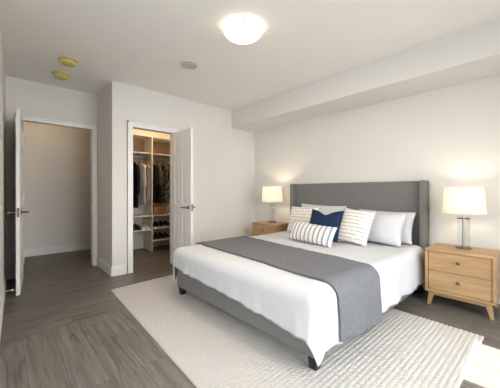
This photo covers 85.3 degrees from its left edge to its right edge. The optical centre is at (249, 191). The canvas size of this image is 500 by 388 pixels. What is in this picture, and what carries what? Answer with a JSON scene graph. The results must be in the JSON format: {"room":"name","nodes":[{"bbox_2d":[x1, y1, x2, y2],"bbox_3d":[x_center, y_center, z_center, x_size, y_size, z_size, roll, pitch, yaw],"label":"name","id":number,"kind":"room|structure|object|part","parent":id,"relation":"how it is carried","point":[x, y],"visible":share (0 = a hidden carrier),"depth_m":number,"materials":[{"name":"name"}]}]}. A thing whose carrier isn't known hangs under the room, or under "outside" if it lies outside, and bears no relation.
{"room":"bedroom","nodes":[
{"label":"bedroom","id":0,"kind":"room"},
{"bbox_2d":[0,23,4,304],"bbox_3d":[-2.558,-0.182,2.625,0.308,2.624,2.080,0,0,-43],"label":"wall","id":1,"kind":"structure","parent":0,"point":[2,66],"depth_m":2.75,"materials":[{"name":"paint"}]},
{"bbox_2d":[0,270,6,338],"bbox_3d":[-2.457,1.062,2.704,0.014,0.135,2.061,0,0,-41],"label":"baseboard","id":2,"kind":"structure","parent":1,"relation":"attached to","point":[5,277],"depth_m":2.57,"materials":[{"name":"paint"}]},
{"bbox_2d":[8,108,28,295],"bbox_3d":[-2.761,0.109,3.261,0.181,2.028,0.801,0,0,-38],"label":"door","id":3,"kind":"structure","parent":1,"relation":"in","point":[19,212],"depth_m":2.95,"materials":[{"name":"paint"}]},
{"bbox_2d":[5,75,96,279],"bbox_3d":[-2.900,-0.182,3.777,1.361,2.624,0.120,0,0,-43],"label":"wall","id":4,"kind":"structure","parent":0,"point":[34,99],"depth_m":3.61,"materials":[{"name":"paint"}]},
{"bbox_2d":[14,114,96,278],"bbox_3d":[-2.750,0.059,3.899,0.965,2.142,0.144,0,0,-43],"label":"door frame","id":5,"kind":"structure","parent":4,"relation":"attached to","point":[93,129],"depth_m":4.14,"materials":[{"name":"paint"}]},
{"bbox_2d":[23,122,90,248],"bbox_3d":[-3.358,-0.182,5.311,3.000,2.624,0.120,0,0,-43],"label":"wall","id":6,"kind":"structure","parent":0,"point":[57,159],"depth_m":5.01,"materials":[{"name":"paint"}]},
{"bbox_2d":[24,242,90,256],"bbox_3d":[-3.312,1.062,5.262,2.760,0.135,0.014,0,0,-43],"label":"baseboard","id":7,"kind":"structure","parent":6,"relation":"attached to","point":[79,246],"depth_m":5.01,"materials":[{"name":"paint"}]},
{"bbox_2d":[97,84,108,263],"bbox_3d":[-2.369,-0.182,4.352,0.199,2.624,1.530,0,0,-43],"label":"wall","id":8,"kind":"structure","parent":0,"point":[103,96],"depth_m":3.94,"materials":[{"name":"paint"}]},
{"bbox_2d":[97,257,111,276],"bbox_3d":[-2.102,1.062,3.902,0.014,0.135,0.774,0,0,-43],"label":"baseboard","id":9,"kind":"structure","parent":8,"relation":"attached to","point":[101,264],"depth_m":3.85,"materials":[{"name":"paint"}]},
{"bbox_2d":[133,129,169,249],"bbox_3d":[-1.979,-0.182,5.679,2.170,2.624,0.100,0,0,-43],"label":"wall","id":10,"kind":"structure","parent":0,"point":[137,236],"depth_m":5.60,"materials":[{"name":"paint"}]},
{"bbox_2d":[109,80,253,273],"bbox_3d":[-0.920,-0.182,4.562,2.619,2.624,0.120,0,0,-43],"label":"wall","id":11,"kind":"structure","parent":0,"point":[223,155],"depth_m":4.55,"materials":[{"name":"paint"}]},
{"bbox_2d":[112,264,125,276],"bbox_3d":[-0.874,1.062,4.512,2.619,0.135,0.014,0,0,-43],"label":"baseboard","id":12,"kind":"structure","parent":11,"relation":"attached to","point":[117,270],"depth_m":3.68,"materials":[{"name":"paint"}]},
{"bbox_2d":[127,121,177,273],"bbox_3d":[-1.455,0.072,4.055,0.758,2.116,0.144,0,0,-43],"label":"door frame","id":13,"kind":"structure","parent":11,"relation":"attached to","point":[131,125],"depth_m":3.79,"materials":[{"name":"paint"}]},
{"bbox_2d":[172,127,194,264],"bbox_3d":[-1.001,0.108,4.002,0.181,2.020,0.566,0,0,-43],"label":"door","id":14,"kind":"structure","parent":11,"relation":"in","point":[182,141],"depth_m":3.97,"materials":[{"name":"paint"}]},
{"bbox_2d":[0,0,499,110],"bbox_3d":[-0.925,-1.544,2.746,5.320,0.100,7.250,0,0,-43],"label":"ceiling","id":15,"kind":"structure","parent":0,"point":[144,44],"depth_m":2.68,"materials":[{"name":"paint"}]},
{"bbox_2d":[52,71,69,79],"bbox_3d":[-2.392,-1.466,3.437,0.190,0.056,0.190,0,0,-43],"label":"smoke detector","id":16,"kind":"object","parent":15,"relation":"attached to","point":[60,75],"visible":1,"depth_m":3.39,"materials":[{"name":"yellow plastic"}]},
{"bbox_2d":[58,56,77,66],"bbox_3d":[-2.058,-1.466,3.073,0.190,0.056,0.190,0,0,-43],"label":"smoke detector","id":17,"kind":"object","parent":15,"relation":"attached to","point":[67,61],"visible":1,"depth_m":3.03,"materials":[{"name":"yellow plastic"}]},
{"bbox_2d":[181,61,196,68],"bbox_3d":[-0.717,-1.485,3.193,0.196,0.016,0.196,0,0,-43],"label":"ceiling vent","id":18,"kind":"object","parent":15,"relation":"in","point":[185,64],"visible":1,"depth_m":3.17,"materials":[{"name":"grey plastic"}]},
{"bbox_2d":[224,16,261,43],"bbox_3d":[-0.061,-1.443,2.477,0.362,0.100,0.353,0,0,-43],"label":"ceiling light","id":19,"kind":"object","parent":15,"relation":"attached to","point":[241,29],"visible":1,"depth_m":2.39,"materials":[{"name":"glass"}]},
{"bbox_3d":[-0.064,-1.485,2.473,0.336,0.018,0.336,0,0,-43],"label":"mount plate","id":20,"kind":"part","parent":19,"relation":"part of","materials":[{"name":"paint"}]},
{"bbox_2d":[0,245,499,387],"bbox_3d":[-0.925,1.170,2.746,5.320,0.080,7.250,0,0,-43],"label":"floor","id":21,"kind":"structure","parent":0,"point":[66,327],"depth_m":2.23,"materials":[{"name":"grey wood"}]},
{"bbox_2d":[133,134,169,250],"bbox_3d":[-1.971,0.035,5.331,1.690,2.190,0.415,0,0,-43],"label":"closet shelving","id":22,"kind":"object","parent":21,"relation":"on","point":[146,146],"visible":0.37,"depth_m":5.31,"materials":[{"name":"brown wood"}]},
{"bbox_3d":[-2.428,-0.890,5.188,0.786,0.302,0.008,0,0,-43],"label":"panel","id":23,"kind":"part","parent":22,"relation":"part of","materials":[{"name":"brown wood"}]},
{"bbox_2d":[138,223,145,229],"bbox_3d":[-2.072,0.656,5.203,0.095,0.104,0.258,0,0,-43],"label":"shoe","id":24,"kind":"object","parent":22,"relation":"on","point":[143,227],"visible":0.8,"depth_m":5.13,"materials":[{"name":"white leather"}]},
{"bbox_3d":[-2.290,0.453,5.038,0.786,0.019,0.415,0,0,-43],"label":"shelf","id":25,"kind":"part","parent":22,"relation":"part of","materials":[{"name":"beige wood"}]},
{"bbox_3d":[-2.290,-0.730,5.038,0.786,0.019,0.415,0,0,-43],"label":"shelf","id":26,"kind":"part","parent":22,"relation":"part of","materials":[{"name":"beige wood"}]},
{"bbox_3d":[-2.290,-1.050,5.038,0.786,0.019,0.415,0,0,-43],"label":"shelf","id":27,"kind":"part","parent":22,"relation":"part of","materials":[{"name":"beige wood"}]},
{"bbox_2d":[153,205,166,214],"bbox_3d":[-1.853,0.351,5.423,0.274,0.178,0.372,0,0,-43],"label":"storage basket","id":28,"kind":"object","parent":22,"relation":"on","point":[157,209],"visible":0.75,"depth_m":5.30,"materials":[{"name":"beige wicker"}]},
{"bbox_3d":[-1.675,-0.730,5.603,0.846,0.019,0.415,0,0,-43],"label":"shelf","id":29,"kind":"part","parent":22,"relation":"part of","materials":[{"name":"beige wood"}]},
{"bbox_3d":[-1.675,-1.050,5.603,0.846,0.019,0.415,0,0,-43],"label":"shelf","id":30,"kind":"part","parent":22,"relation":"part of","materials":[{"name":"beige wood"}]},
{"bbox_3d":[-1.812,-0.890,5.753,0.846,0.302,0.008,0,0,-43],"label":"panel","id":31,"kind":"part","parent":22,"relation":"part of","materials":[{"name":"brown wood"}]},
{"bbox_2d":[158,232,165,238],"bbox_3d":[-1.773,0.875,5.477,0.095,0.104,0.258,0,0,-43],"label":"shoe","id":32,"kind":"object","parent":22,"relation":"on","point":[163,236],"visible":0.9,"depth_m":5.41,"materials":[{"name":"black leather"}]},
{"bbox_3d":[-1.844,-0.588,5.458,0.377,0.152,0.024,0,0,41],"label":"hanger","id":33,"kind":"object","parent":22,"relation":"hanging from","visible":0},
{"bbox_2d":[156,164,161,203],"bbox_3d":[-1.844,-0.168,5.457,0.240,0.795,0.064,0,0,41],"label":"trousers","id":34,"kind":"object","parent":33,"relation":"hanging from","point":[159,187],"visible":0.34,"depth_m":5.40,"materials":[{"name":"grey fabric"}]},
{"label":"hanger","id":35,"kind":"object","parent":22,"relation":"hanging from","visible":0},
{"bbox_2d":[153,164,157,202],"bbox_3d":[-1.945,-0.177,5.365,0.411,0.775,0.071,0,0,44],"label":"hanging clothes","id":36,"kind":"object","parent":35,"relation":"hanging from","point":[155,173],"visible":0.43,"depth_m":5.25,"materials":[{"name":"black fabric"}]},
{"label":"hanger","id":37,"kind":"object","parent":22,"relation":"hanging from","visible":0},
{"bbox_2d":[133,162,139,207],"bbox_3d":[-2.204,-0.135,5.128,0.485,0.860,0.075,0,0,43],"label":"coat","id":38,"kind":"object","parent":37,"relation":"hanging from","point":[136,169],"visible":0.58,"depth_m":5.00,"materials":[{"name":"black fabric"}]},
{"bbox_2d":[252,220,288,235],"bbox_3d":[0.360,0.825,4.616,0.435,0.610,0.540,0,0,-43],"label":"nightstand","id":39,"kind":"object","parent":21,"relation":"on","point":[260,227],"visible":0.28,"depth_m":4.48,"materials":[{"name":"brown wood"}]},
{"bbox_3d":[0.359,0.651,4.615,0.378,0.199,0.482,0,0,-43],"label":"drawer","id":40,"kind":"part","parent":39,"relation":"part of","materials":[{"name":"brown wood"}]},
{"bbox_2d":[262,186,282,222],"bbox_3d":[0.380,0.213,4.638,0.356,0.612,0.356,0,0,-43],"label":"table lamp","id":41,"kind":"object","parent":39,"relation":"on","point":[272,194],"visible":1,"depth_m":4.50,"materials":[{"name":"white fabric"}]},
{"bbox_3d":[0.380,0.037,4.638,0.356,0.260,0.356,0,0,-43],"label":"lamp shade","id":42,"kind":"part","parent":41,"relation":"part of","materials":[{"name":"white fabric"}]},
{"bbox_2d":[111,275,483,387],"bbox_3d":[0.046,1.122,2.638,2.065,0.013,3.180,0,0,-43],"label":"area rug","id":43,"kind":"object","parent":21,"relation":"on","point":[214,348],"visible":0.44,"depth_m":1.92,"materials":[{"name":"beige fabric"}]},
{"bbox_2d":[177,180,428,370],"bbox_3d":[0.604,0.497,3.134,2.267,1.266,1.964,0,0,-43],"label":"bed","id":44,"kind":"object","parent":43,"relation":"on","point":[395,196],"visible":0.34,"depth_m":3.21,"materials":[{"name":"grey fabric"}]},
{"bbox_3d":[-0.741,1.077,2.982,0.064,0.078,0.064,0,0,-43],"label":"leg","id":45,"kind":"part","parent":44,"relation":"part of","materials":[{"name":"black wood"}]},
{"bbox_3d":[-0.164,0.920,2.345,0.070,0.240,1.830,0,0,-43],"label":"foot rail","id":46,"kind":"part","parent":44,"relation":"part of","materials":[{"name":"grey fabric"}]},
{"bbox_3d":[0.411,1.077,1.725,0.064,0.078,0.064,0,0,-43],"label":"leg","id":47,"kind":"part","parent":44,"relation":"part of","materials":[{"name":"black wood"}]},
{"bbox_3d":[1.406,0.454,3.873,0.080,1.172,1.838,0,0,-43],"label":"headboard","id":48,"kind":"part","parent":44,"relation":"part of","materials":[{"name":"grey fabric"}]},
{"bbox_3d":[1.236,0.920,2.434,2.115,0.240,0.070,0,0,-43],"label":"rail","id":49,"kind":"part","parent":44,"relation":"part of","materials":[{"name":"grey fabric"}]},
{"bbox_3d":[0.616,0.774,3.059,2.125,0.259,1.790,0,0,-43],"label":"mattress","id":50,"kind":"object","parent":44,"relation":"on","visible":0},
{"bbox_2d":[173,231,424,366],"bbox_3d":[0.524,0.819,2.986,2.107,0.448,1.959,0,0,-43],"label":"duvet","id":51,"kind":"object","parent":50,"relation":"on","point":[305,307],"visible":0.65,"depth_m":2.19,"materials":[{"name":"white fabric"}]},
{"bbox_2d":[195,236,381,341],"bbox_3d":[0.228,0.797,2.711,0.746,0.440,1.995,0,0,-39],"label":"throw blanket","id":52,"kind":"object","parent":51,"relation":"on","point":[356,284],"visible":0.98,"depth_m":2.08,"materials":[{"name":"grey fabric"}]},
{"bbox_2d":[287,206,318,231],"bbox_3d":[0.754,0.402,3.917,0.464,0.376,0.197,0,0,43],"label":"cushion","id":53,"kind":"object","parent":51,"relation":"on","point":[300,214],"visible":0.53,"depth_m":3.90,"materials":[{"name":"white fabric"}]},
{"bbox_2d":[288,221,336,247],"bbox_3d":[0.720,0.484,3.196,0.155,0.232,0.666,0,0,-36],"label":"cushion","id":54,"kind":"object","parent":51,"relation":"on","point":[312,233],"visible":1,"depth_m":3.10,"materials":[{"name":"white fabric"}]},
{"bbox_2d":[302,203,346,224],"bbox_3d":[1.018,0.387,3.945,0.214,0.419,0.759,0,0,-39],"label":"pillow","id":55,"kind":"object","parent":51,"relation":"on","point":[325,210],"visible":0.24,"depth_m":3.83,"materials":[{"name":"white fabric"}]},
{"bbox_2d":[309,209,343,242],"bbox_3d":[0.921,0.409,3.384,0.454,0.362,0.203,0,0,44],"label":"cushion","id":56,"kind":"object","parent":51,"relation":"on","point":[334,219],"visible":0.56,"depth_m":3.30,"materials":[{"name":"blue fabric"}]},
{"bbox_2d":[338,208,375,246],"bbox_3d":[1.209,0.397,3.126,0.206,0.411,0.414,0,0,-36],"label":"cushion","id":57,"kind":"object","parent":51,"relation":"on","point":[355,226],"visible":0.98,"depth_m":3.06,"materials":[{"name":"white fabric"}]},
{"bbox_2d":[367,213,406,246],"bbox_3d":[1.469,0.414,3.209,0.237,0.362,0.660,0,0,-38],"label":"pillow","id":58,"kind":"object","parent":51,"relation":"on","point":[386,228],"visible":0.52,"depth_m":3.03,"materials":[{"name":"white fabric"}]},
{"bbox_2d":[359,209,415,244],"bbox_3d":[1.627,0.408,3.317,0.200,0.375,0.680,0,0,-38],"label":"pillow","id":59,"kind":"object","parent":51,"relation":"on","point":[406,237],"visible":0.25,"depth_m":3.09,"materials":[{"name":"white fabric"}]},
{"bbox_2d":[425,243,499,320],"bbox_3d":[2.105,0.847,2.693,0.435,0.564,0.540,0,0,-43],"label":"nightstand","id":60,"kind":"object","parent":21,"relation":"on","point":[472,276],"visible":1,"depth_m":2.54,"materials":[{"name":"brown wood"}]},
{"bbox_3d":[1.831,1.062,2.745,0.044,0.134,0.064,0,0,-43],"label":"leg","id":61,"kind":"part","parent":60,"relation":"part of","materials":[{"name":"brown wood"}]},
{"bbox_3d":[2.104,0.874,2.692,0.378,0.184,0.482,0,0,-43],"label":"drawer","id":62,"kind":"part","parent":60,"relation":"part of","materials":[{"name":"brown wood"}]},
{"bbox_3d":[2.104,0.686,2.692,0.378,0.184,0.482,0,0,-43],"label":"drawer","id":63,"kind":"part","parent":60,"relation":"part of","materials":[{"name":"brown wood"}]},
{"bbox_2d":[442,187,486,249],"bbox_3d":[2.139,0.259,2.719,0.356,0.612,0.356,0,0,-43],"label":"table lamp","id":64,"kind":"object","parent":60,"relation":"on","point":[456,200],"visible":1,"depth_m":2.60,"materials":[{"name":"white fabric"}]},
{"bbox_3d":[2.139,0.353,2.719,0.032,0.378,0.032,0,0,-43],"label":"stem","id":65,"kind":"part","parent":64,"relation":"part of","materials":[{"name":"silver metal"}]},
{"bbox_3d":[2.139,0.083,2.719,0.356,0.260,0.356,0,0,-43],"label":"lamp shade","id":66,"kind":"part","parent":64,"relation":"part of","materials":[{"name":"white fabric"}]},
{"bbox_3d":[2.134,1.062,2.415,0.044,0.134,0.064,0,0,-43],"label":"leg","id":67,"kind":"part","parent":60,"relation":"part of","materials":[{"name":"brown wood"}]},
{"bbox_2d":[232,17,499,131],"bbox_3d":[1.479,-1.339,3.458,0.574,0.311,4.750,0,0,-43],"label":"ceiling bulkhead","id":68,"kind":"structure","parent":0,"point":[470,54],"depth_m":3.07,"materials":[{"name":"paint"}]},
{"bbox_2d":[254,75,499,249],"bbox_3d":[1.735,-0.182,3.692,0.120,2.624,4.990,0,0,-43],"label":"wall","id":69,"kind":"structure","parent":0,"point":[448,136],"depth_m":3.34,"materials":[{"name":"paint"}]},
{"bbox_3d":[-1.770,-0.588,5.525,0.377,0.152,0.024,0,0,41],"label":"hanger","id":70,"kind":"object","parent":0,"visible":0},
{"bbox_2d":[161,164,168,203],"bbox_3d":[-1.770,-0.168,5.525,0.460,0.795,0.064,0,0,41],"label":"dress","id":71,"kind":"object","parent":70,"relation":"hanging from","point":[165,185],"visible":0.49,"depth_m":5.43,"materials":[{"name":"black fabric"}]},
{"label":"hanger","id":72,"kind":"object","parent":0,"visible":0},
{"bbox_2d":[166,164,169,201],"bbox_3d":[-1.704,-0.177,5.586,0.374,0.775,0.064,0,0,43],"label":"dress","id":73,"kind":"object","parent":72,"relation":"hanging from","point":[167,164],"visible":0.14,"depth_m":5.49,"materials":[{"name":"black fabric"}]},
{"bbox_3d":[-1.884,-0.588,5.421,0.377,0.152,0.024,0,0,41],"label":"hanger","id":74,"kind":"object","parent":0,"visible":0},
{"bbox_2d":[155,163,162,184],"bbox_3d":[-1.883,-0.348,5.423,0.453,0.433,0.073,0,0,42],"label":"jacket","id":75,"kind":"object","parent":74,"relation":"hanging from","point":[159,169],"visible":0.46,"depth_m":5.29,"materials":[{"name":"brown fabric"}]},
{"label":"hanger","id":76,"kind":"object","parent":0,"visible":0},
{"bbox_2d":[145,163,147,203],"bbox_3d":[-2.059,-0.168,5.260,0.360,0.795,0.064,0,0,44],"label":"shirt","id":77,"kind":"object","parent":76,"relation":"hanging from","point":[146,187],"visible":0.3,"depth_m":5.15,"materials":[{"name":"grey fabric"}]},
{"bbox_3d":[-2.027,-0.588,5.289,0.024,0.152,0.377,0,0,-43],"label":"hanger","id":78,"kind":"object","parent":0,"visible":0},
{"bbox_2d":[148,165,149,199],"bbox_3d":[-2.027,-0.203,5.290,0.064,0.725,0.360,0,0,-43],"label":"shirt","id":79,"kind":"object","parent":78,"relation":"hanging from","point":[148,165],"visible":0.34,"depth_m":5.17,"materials":[{"name":"grey fabric"}]},
{"label":"hanger","id":80,"kind":"object","parent":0,"visible":0},
{"bbox_2d":[138,162,145,205],"bbox_3d":[-2.109,-0.155,5.215,0.436,0.820,0.064,0,0,39],"label":"blouse","id":81,"kind":"object","parent":80,"relation":"hanging from","point":[142,197],"visible":0.57,"depth_m":5.12,"materials":[{"name":"fabric"}]}
]}

